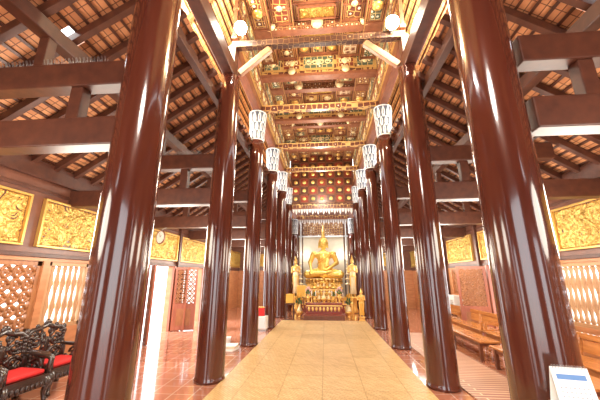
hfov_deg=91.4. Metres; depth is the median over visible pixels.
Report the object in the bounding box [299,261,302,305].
umbrella
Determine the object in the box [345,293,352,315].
flower vase
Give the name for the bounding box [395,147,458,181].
rafter
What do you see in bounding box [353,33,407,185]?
beam
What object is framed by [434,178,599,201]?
tie beam
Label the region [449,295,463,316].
unit
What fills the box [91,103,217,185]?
rafter
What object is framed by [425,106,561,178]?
rafter
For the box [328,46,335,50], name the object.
rosette
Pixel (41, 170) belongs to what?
trim
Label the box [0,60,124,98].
tie beam
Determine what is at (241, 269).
wall
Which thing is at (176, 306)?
door
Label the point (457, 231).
tie beam
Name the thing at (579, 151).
rafter
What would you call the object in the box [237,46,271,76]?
brace
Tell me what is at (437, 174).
strut
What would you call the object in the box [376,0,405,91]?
frieze panel
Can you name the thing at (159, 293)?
ground
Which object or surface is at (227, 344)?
book
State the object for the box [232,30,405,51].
cross beam
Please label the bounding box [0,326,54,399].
armchair
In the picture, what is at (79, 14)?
ceiling
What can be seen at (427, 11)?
beam
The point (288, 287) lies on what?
column
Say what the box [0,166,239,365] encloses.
wall
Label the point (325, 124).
cross beam
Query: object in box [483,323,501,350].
bench
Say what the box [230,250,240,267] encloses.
relief panel
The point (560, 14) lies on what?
ceiling
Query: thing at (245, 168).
rafter
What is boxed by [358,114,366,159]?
frieze panel
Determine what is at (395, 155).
rafter
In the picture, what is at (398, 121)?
rafter
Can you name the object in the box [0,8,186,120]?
rafter
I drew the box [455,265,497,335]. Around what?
door
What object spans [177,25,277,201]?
wall plate
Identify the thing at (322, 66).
cross beam
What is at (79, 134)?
tie beam
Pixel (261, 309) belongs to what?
box
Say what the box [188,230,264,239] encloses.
tie beam
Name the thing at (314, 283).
statue
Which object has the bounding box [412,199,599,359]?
wall
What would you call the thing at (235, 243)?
tie beam
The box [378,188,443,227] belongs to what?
rafter
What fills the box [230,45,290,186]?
beam
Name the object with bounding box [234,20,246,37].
lamp
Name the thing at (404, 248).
tie beam
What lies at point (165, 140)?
strut
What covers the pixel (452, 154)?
tie beam
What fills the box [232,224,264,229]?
tie beam
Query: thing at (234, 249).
tie beam
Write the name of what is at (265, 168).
rafter
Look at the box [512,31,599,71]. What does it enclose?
tie beam
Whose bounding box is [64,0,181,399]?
column
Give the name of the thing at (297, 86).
rosette
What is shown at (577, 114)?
tie beam
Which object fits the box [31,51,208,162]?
rafter
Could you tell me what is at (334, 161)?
gable panel
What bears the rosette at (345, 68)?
attached to the cross beam at (322, 66)
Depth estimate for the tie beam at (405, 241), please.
12.25 m
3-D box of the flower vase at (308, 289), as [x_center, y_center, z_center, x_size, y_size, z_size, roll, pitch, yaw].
[0.366,3.999,12.469,0.234,0.650,0.199,-8,-17,29]
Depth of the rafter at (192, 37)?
4.54 m
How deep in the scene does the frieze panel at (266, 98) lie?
9.89 m
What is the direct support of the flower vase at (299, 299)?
on the floor
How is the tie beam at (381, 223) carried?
attached to the column at (360, 173)
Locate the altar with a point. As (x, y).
(344, 305)
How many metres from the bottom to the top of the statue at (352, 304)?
0.754 m
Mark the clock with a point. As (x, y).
(160, 237)
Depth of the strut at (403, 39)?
5.85 m
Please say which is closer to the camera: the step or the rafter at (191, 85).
the rafter at (191, 85)
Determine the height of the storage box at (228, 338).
0.111 m
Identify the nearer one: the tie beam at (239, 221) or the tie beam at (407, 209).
the tie beam at (239, 221)
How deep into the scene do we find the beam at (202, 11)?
5.01 m
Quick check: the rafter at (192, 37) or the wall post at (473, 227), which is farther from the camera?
the wall post at (473, 227)
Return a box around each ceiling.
[0,0,293,218]
[181,0,278,171]
[243,0,389,159]
[352,0,599,217]
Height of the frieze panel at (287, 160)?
1.600 m
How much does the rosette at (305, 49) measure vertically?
0.099 m
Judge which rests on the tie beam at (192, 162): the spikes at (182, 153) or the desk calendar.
the spikes at (182, 153)
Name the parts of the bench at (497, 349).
leg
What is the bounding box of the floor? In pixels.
[6,307,599,399]
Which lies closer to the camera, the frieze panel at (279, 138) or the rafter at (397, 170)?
the rafter at (397, 170)
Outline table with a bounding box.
[305,302,342,313]
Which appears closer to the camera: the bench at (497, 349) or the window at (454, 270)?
the bench at (497, 349)
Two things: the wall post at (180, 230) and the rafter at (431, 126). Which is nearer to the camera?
the rafter at (431, 126)
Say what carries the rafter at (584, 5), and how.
on the purlin at (590, 20)
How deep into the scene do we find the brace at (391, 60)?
5.88 m
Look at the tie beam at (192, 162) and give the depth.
5.58 m
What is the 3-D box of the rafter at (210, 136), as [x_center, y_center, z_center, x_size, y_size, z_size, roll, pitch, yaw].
[-2.935,-1.001,6.976,3.056,2.087,0.084,-1,-15,5]
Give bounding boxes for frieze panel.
[231,0,261,98]
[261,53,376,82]
[261,82,274,137]
[275,102,365,123]
[275,113,283,162]
[284,133,357,150]
[284,151,290,178]
[352,148,358,176]
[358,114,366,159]
[365,64,378,131]
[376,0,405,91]
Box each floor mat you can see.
[203,320,438,399]
[410,333,509,399]
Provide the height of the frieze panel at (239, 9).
1.600 m
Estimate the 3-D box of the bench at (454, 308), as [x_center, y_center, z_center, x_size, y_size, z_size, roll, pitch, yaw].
[4.707,3.803,9.659,0.545,0.725,1.900,-1,-15,5]
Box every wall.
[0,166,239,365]
[237,238,276,306]
[290,174,353,222]
[373,0,447,160]
[382,251,415,307]
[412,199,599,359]
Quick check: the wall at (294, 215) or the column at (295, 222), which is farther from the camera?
the wall at (294, 215)
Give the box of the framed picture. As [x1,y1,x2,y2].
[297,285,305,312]
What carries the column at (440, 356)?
on the floor
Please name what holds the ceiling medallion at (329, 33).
attached to the ceiling at (345, 11)
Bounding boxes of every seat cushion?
[6,367,44,384]
[31,355,71,367]
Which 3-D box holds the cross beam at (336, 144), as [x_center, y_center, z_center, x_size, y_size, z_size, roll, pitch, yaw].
[0.765,-2.058,11.004,3.360,0.185,0.180,-1,-15,5]
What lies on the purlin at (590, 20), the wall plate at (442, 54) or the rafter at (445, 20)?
the rafter at (445, 20)
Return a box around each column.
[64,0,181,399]
[193,72,239,385]
[239,110,266,346]
[262,147,279,328]
[275,171,287,317]
[285,187,292,310]
[292,219,298,295]
[347,218,356,296]
[351,186,362,309]
[355,169,373,318]
[362,144,388,329]
[373,104,411,349]
[398,62,461,392]
[447,0,583,399]
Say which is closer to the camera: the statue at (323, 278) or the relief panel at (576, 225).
the relief panel at (576, 225)
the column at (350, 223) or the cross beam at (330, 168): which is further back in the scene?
the column at (350, 223)
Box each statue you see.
[291,257,300,310]
[304,227,343,278]
[310,280,316,288]
[319,274,328,288]
[330,279,337,288]
[347,256,358,312]
[350,300,354,319]
[357,289,365,320]
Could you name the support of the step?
on the floor
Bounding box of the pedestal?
[302,278,345,300]
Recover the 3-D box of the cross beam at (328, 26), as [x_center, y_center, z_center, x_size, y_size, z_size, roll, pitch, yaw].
[0.453,-4.605,7.757,3.320,0.335,0.200,-1,-15,5]
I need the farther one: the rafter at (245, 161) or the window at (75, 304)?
the rafter at (245, 161)
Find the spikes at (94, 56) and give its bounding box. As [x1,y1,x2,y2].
[0,56,107,67]
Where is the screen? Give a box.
[298,222,350,297]
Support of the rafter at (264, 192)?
attached to the wall plate at (186, 49)
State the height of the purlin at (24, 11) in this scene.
0.180 m
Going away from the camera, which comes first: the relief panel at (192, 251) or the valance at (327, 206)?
the relief panel at (192, 251)
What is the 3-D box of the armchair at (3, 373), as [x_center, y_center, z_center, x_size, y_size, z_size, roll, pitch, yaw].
[-3.716,1.980,3.141,0.620,0.960,0.654,-3,-15,10]
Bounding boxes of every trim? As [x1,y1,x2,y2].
[0,155,238,270]
[412,162,599,270]
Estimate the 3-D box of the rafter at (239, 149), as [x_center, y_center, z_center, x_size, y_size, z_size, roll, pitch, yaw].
[-2.831,-0.682,8.191,3.056,2.087,0.084,-1,-15,5]
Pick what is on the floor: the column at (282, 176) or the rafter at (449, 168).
the column at (282, 176)
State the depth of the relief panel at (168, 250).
8.88 m
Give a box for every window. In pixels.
[0,259,42,337]
[38,262,87,329]
[452,269,479,295]
[561,261,599,329]
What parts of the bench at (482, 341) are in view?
leg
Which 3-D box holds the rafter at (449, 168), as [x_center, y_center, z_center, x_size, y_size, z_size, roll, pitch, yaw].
[3.924,-0.824,7.651,3.056,2.087,0.084,-1,-15,5]
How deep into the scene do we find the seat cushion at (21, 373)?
3.78 m
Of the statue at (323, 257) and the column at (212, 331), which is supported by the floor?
the column at (212, 331)
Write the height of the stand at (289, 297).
0.950 m
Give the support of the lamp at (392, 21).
attached to the cross beam at (382, 36)
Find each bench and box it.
[450,304,461,318]
[451,309,500,347]
[453,325,500,360]
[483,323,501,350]
[489,345,599,396]
[576,331,599,378]
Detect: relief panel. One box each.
[0,185,33,244]
[33,198,97,251]
[149,229,179,260]
[180,237,205,263]
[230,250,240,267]
[260,254,263,265]
[383,253,385,265]
[409,251,415,267]
[446,234,474,262]
[477,230,487,259]
[550,198,599,250]
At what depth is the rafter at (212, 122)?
6.59 m
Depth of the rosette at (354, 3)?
7.05 m
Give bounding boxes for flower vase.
[295,293,302,314]
[305,286,310,301]
[336,286,341,301]
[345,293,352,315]
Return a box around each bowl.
[296,304,302,316]
[321,293,326,302]
[345,304,351,317]
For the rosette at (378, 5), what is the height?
0.099 m
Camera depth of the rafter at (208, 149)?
7.38 m
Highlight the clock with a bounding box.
[156,228,165,243]
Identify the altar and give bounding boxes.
[302,289,346,311]
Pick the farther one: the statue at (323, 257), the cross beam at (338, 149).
the statue at (323, 257)
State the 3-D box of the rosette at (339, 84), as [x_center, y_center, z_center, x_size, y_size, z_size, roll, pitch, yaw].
[1.349,-3.983,10.020,0.301,0.303,0.157,-1,-15,5]
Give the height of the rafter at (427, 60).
2.087 m
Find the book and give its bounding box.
[226,343,237,346]
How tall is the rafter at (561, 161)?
2.087 m
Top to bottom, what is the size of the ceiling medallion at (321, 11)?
0.103 m
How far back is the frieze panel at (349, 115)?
11.23 m
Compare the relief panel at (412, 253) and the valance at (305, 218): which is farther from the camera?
the valance at (305, 218)
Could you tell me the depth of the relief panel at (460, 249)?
10.02 m
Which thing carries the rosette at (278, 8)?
attached to the ceiling at (345, 11)
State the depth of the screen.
19.61 m
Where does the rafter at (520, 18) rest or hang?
on the purlin at (590, 20)
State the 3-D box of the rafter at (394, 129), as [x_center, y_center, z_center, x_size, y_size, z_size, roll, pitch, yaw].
[3.889,-0.930,7.246,3.056,2.087,0.084,-1,-15,5]
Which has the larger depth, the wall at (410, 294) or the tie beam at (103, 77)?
the wall at (410, 294)
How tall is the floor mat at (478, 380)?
0.012 m
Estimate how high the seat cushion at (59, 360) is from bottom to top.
0.060 m
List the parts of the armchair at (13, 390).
leg, armrest, backrest, seat, armrest, leg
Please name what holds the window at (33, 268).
in the wall at (28, 242)
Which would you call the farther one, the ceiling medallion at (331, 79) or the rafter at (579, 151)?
the ceiling medallion at (331, 79)
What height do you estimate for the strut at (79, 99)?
0.390 m
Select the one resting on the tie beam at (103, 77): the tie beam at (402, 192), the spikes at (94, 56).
the spikes at (94, 56)
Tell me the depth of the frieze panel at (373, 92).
9.64 m
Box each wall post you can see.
[176,229,183,293]
[442,238,453,315]
[471,225,486,303]
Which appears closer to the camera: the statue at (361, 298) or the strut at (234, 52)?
the strut at (234, 52)
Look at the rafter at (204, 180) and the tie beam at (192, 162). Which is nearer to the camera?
the tie beam at (192, 162)
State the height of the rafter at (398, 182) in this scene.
2.087 m
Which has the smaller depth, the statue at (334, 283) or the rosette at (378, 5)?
the rosette at (378, 5)
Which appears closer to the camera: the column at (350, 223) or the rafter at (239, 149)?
the rafter at (239, 149)
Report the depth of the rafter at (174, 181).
7.71 m
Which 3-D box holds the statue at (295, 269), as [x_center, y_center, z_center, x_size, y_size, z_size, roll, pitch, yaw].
[-0.211,4.031,14.263,0.405,2.580,0.405,12,-19,-39]
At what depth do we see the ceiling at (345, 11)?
8.56 m
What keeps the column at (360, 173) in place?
on the floor
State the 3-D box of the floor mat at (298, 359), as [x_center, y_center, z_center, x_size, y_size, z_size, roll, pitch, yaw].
[0.441,3.161,5.824,3.120,0.015,10.500,-1,-15,5]
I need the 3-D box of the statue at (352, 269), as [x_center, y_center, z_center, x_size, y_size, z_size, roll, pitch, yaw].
[2.466,3.873,13.661,0.405,2.580,0.405,12,-19,-39]
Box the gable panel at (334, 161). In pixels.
[290,155,353,203]
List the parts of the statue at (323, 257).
robe sash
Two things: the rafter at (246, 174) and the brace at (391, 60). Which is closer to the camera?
the brace at (391, 60)
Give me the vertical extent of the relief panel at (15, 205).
0.830 m
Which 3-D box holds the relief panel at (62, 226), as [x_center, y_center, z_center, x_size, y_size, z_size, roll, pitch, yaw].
[-4.294,0.658,6.055,0.086,0.830,2.279,-1,-15,5]
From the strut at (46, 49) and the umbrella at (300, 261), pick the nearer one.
the strut at (46, 49)
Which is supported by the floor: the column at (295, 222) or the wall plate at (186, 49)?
the column at (295, 222)
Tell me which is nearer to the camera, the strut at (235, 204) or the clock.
the clock
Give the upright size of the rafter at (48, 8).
2.087 m
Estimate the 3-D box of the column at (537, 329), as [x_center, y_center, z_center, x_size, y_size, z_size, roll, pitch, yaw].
[1.828,-0.527,2.679,0.505,5.560,0.505,-1,-15,5]
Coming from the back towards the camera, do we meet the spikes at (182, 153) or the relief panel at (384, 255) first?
the relief panel at (384, 255)
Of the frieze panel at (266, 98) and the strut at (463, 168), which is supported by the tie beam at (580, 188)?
the strut at (463, 168)
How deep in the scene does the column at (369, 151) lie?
9.79 m
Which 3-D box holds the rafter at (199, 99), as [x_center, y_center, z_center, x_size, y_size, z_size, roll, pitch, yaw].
[-3.038,-1.320,5.761,3.056,2.087,0.084,-1,-15,5]
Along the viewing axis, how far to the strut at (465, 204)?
7.43 m
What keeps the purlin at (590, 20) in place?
on the strut
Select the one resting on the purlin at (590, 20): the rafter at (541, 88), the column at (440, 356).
the rafter at (541, 88)
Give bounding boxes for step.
[303,314,344,319]
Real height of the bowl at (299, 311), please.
0.520 m
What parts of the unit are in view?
casing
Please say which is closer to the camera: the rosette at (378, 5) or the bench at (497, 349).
the bench at (497, 349)
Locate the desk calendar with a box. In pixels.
[549,364,597,399]
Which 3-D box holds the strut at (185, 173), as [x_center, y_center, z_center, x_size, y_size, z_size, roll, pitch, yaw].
[-2.192,-0.382,5.578,0.140,0.390,0.120,-1,-15,5]
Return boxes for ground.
[0,288,597,337]
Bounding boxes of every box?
[226,336,230,342]
[259,307,264,315]
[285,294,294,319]
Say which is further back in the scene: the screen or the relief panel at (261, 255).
the screen
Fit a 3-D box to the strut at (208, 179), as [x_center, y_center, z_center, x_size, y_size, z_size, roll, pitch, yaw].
[-2.534,-0.406,8.207,0.120,0.410,0.110,-1,-15,5]
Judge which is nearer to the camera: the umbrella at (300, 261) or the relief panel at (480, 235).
the relief panel at (480, 235)
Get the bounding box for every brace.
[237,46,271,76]
[362,40,400,68]
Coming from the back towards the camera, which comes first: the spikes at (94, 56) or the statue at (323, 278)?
the statue at (323, 278)
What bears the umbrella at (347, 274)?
on the floor
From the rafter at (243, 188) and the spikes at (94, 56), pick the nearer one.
the spikes at (94, 56)
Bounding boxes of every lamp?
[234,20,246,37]
[385,14,398,32]
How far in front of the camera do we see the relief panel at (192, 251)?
10.65 m
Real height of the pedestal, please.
1.195 m
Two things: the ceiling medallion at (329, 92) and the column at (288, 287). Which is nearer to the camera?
the ceiling medallion at (329, 92)
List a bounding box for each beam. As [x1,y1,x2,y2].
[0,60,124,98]
[0,116,114,155]
[68,188,210,208]
[153,215,245,228]
[161,154,213,171]
[186,0,238,75]
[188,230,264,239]
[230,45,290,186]
[231,239,276,246]
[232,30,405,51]
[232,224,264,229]
[232,247,264,251]
[233,211,265,219]
[234,191,247,202]
[254,18,381,37]
[262,100,377,113]
[271,81,367,93]
[276,140,365,149]
[282,122,358,128]
[285,166,357,172]
[289,149,353,152]
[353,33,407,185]
[379,208,440,217]
[380,222,411,227]
[380,227,465,237]
[381,238,413,245]
[382,245,413,250]
[396,187,409,198]
[399,211,482,225]
[400,0,442,65]
[430,142,554,163]
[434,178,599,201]
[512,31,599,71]
[525,93,599,135]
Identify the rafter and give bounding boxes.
[0,0,77,44]
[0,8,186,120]
[16,0,135,66]
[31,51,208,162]
[47,31,198,118]
[54,67,217,171]
[74,82,221,178]
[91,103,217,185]
[158,152,247,211]
[159,124,246,183]
[159,132,249,188]
[165,116,216,153]
[166,157,248,214]
[173,165,248,215]
[174,140,251,188]
[177,116,241,154]
[180,161,265,215]
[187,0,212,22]
[190,166,267,215]
[199,170,269,215]
[205,186,266,229]
[238,190,266,211]
[374,167,453,211]
[375,163,462,211]
[377,159,474,210]
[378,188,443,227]
[390,134,475,180]
[391,126,474,174]
[393,152,478,202]
[394,160,479,210]
[395,117,450,145]
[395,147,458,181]
[399,110,460,142]
[418,71,599,164]
[421,55,599,144]
[424,93,580,172]
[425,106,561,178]
[430,36,568,95]
[439,14,599,80]
[504,5,566,33]
[557,0,595,10]
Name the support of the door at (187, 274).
in the wall at (28, 242)
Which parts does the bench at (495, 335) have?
armrest, seat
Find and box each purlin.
[0,0,264,223]
[380,0,599,221]
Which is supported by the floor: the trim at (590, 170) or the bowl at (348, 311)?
the bowl at (348, 311)
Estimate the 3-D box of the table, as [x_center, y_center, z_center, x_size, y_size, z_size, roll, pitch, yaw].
[0.992,4.533,12.108,1.500,0.564,0.700,-1,-15,5]
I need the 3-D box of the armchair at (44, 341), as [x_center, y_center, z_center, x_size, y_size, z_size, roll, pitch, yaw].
[-3.685,2.320,4.439,0.620,0.960,0.654,-3,-15,10]
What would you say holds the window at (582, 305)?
in the wall at (591, 250)
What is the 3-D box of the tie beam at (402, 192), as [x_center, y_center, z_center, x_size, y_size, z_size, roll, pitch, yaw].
[3.560,-0.195,7.631,2.070,0.290,0.180,-1,-15,5]
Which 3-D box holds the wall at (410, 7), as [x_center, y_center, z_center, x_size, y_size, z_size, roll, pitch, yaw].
[3.018,-4.030,8.321,1.832,2.325,17.500,-1,-15,5]
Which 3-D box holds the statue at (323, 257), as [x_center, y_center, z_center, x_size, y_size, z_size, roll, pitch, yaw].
[1.453,3.099,17.905,2.378,3.281,1.304,-3,-15,10]
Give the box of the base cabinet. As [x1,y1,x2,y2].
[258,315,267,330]
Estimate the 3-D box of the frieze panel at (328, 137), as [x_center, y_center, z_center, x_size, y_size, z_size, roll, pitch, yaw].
[0.975,-2.774,13.819,3.440,0.800,0.240,-1,-15,5]
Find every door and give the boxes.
[139,264,198,344]
[179,267,203,330]
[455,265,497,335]
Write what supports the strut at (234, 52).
on the beam at (202, 11)
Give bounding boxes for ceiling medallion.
[297,2,335,20]
[300,33,334,36]
[305,79,332,82]
[306,91,332,95]
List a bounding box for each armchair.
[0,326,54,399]
[0,367,6,399]
[26,319,73,396]
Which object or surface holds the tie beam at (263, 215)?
attached to the column at (272, 154)
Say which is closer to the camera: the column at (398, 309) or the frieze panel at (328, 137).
the column at (398, 309)
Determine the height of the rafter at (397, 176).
2.087 m
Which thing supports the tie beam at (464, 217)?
attached to the column at (398, 309)
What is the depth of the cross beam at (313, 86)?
10.11 m
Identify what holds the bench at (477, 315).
on the floor
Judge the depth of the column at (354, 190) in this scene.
14.81 m
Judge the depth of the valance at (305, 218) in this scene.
17.88 m
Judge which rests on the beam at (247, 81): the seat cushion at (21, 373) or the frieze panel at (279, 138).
the frieze panel at (279, 138)
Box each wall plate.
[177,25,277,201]
[377,28,453,182]
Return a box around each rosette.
[252,10,262,19]
[276,6,282,11]
[288,68,294,74]
[294,82,302,89]
[299,47,307,51]
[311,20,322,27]
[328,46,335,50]
[335,81,343,87]
[342,65,348,71]
[351,0,357,6]
[372,1,382,10]
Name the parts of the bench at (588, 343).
backrest, seat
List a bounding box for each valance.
[292,203,352,214]
[297,215,348,224]
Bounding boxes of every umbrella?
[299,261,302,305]
[345,261,349,302]
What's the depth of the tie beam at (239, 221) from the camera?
7.88 m
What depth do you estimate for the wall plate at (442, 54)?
5.09 m
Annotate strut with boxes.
[33,37,56,65]
[65,87,90,117]
[163,138,166,154]
[179,169,190,187]
[182,207,189,215]
[207,178,211,187]
[228,46,238,68]
[234,203,237,211]
[399,35,408,58]
[435,172,441,181]
[457,161,470,180]
[462,201,470,210]
[568,59,599,93]
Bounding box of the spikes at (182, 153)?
[163,150,201,154]
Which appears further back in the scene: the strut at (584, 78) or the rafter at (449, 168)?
the rafter at (449, 168)
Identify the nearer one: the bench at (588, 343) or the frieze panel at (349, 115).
the bench at (588, 343)
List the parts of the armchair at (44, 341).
armrest, backrest, leg, seat, armrest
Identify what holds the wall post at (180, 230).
on the floor
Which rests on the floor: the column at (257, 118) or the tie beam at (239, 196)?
the column at (257, 118)
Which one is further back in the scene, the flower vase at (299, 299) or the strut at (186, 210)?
the flower vase at (299, 299)
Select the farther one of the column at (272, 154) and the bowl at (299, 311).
the bowl at (299, 311)
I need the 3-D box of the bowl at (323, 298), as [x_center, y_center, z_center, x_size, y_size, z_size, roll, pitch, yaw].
[0.979,4.028,12.086,0.240,0.400,0.240,-1,-15,5]
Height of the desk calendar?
0.250 m
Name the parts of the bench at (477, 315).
seat, backrest, armrest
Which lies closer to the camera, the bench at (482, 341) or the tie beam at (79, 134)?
the tie beam at (79, 134)
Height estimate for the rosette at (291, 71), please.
0.244 m
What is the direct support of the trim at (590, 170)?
attached to the wall at (591, 250)
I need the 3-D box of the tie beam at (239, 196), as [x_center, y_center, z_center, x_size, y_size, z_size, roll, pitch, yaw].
[-2.449,-0.069,8.111,2.070,0.290,0.180,-1,-15,5]
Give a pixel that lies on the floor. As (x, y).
(165, 366)
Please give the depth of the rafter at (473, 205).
9.02 m
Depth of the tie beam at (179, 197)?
5.42 m
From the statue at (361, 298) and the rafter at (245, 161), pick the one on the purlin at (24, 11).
the rafter at (245, 161)
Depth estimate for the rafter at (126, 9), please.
3.76 m
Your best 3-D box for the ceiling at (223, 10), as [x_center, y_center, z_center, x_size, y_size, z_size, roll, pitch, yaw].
[-1.965,-3.926,8.719,1.832,2.325,17.500,-1,-15,5]
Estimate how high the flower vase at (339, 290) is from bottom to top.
0.650 m
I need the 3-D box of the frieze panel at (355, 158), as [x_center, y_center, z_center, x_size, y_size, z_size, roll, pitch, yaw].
[2.835,-2.108,14.782,0.174,1.600,2.500,-1,-15,5]

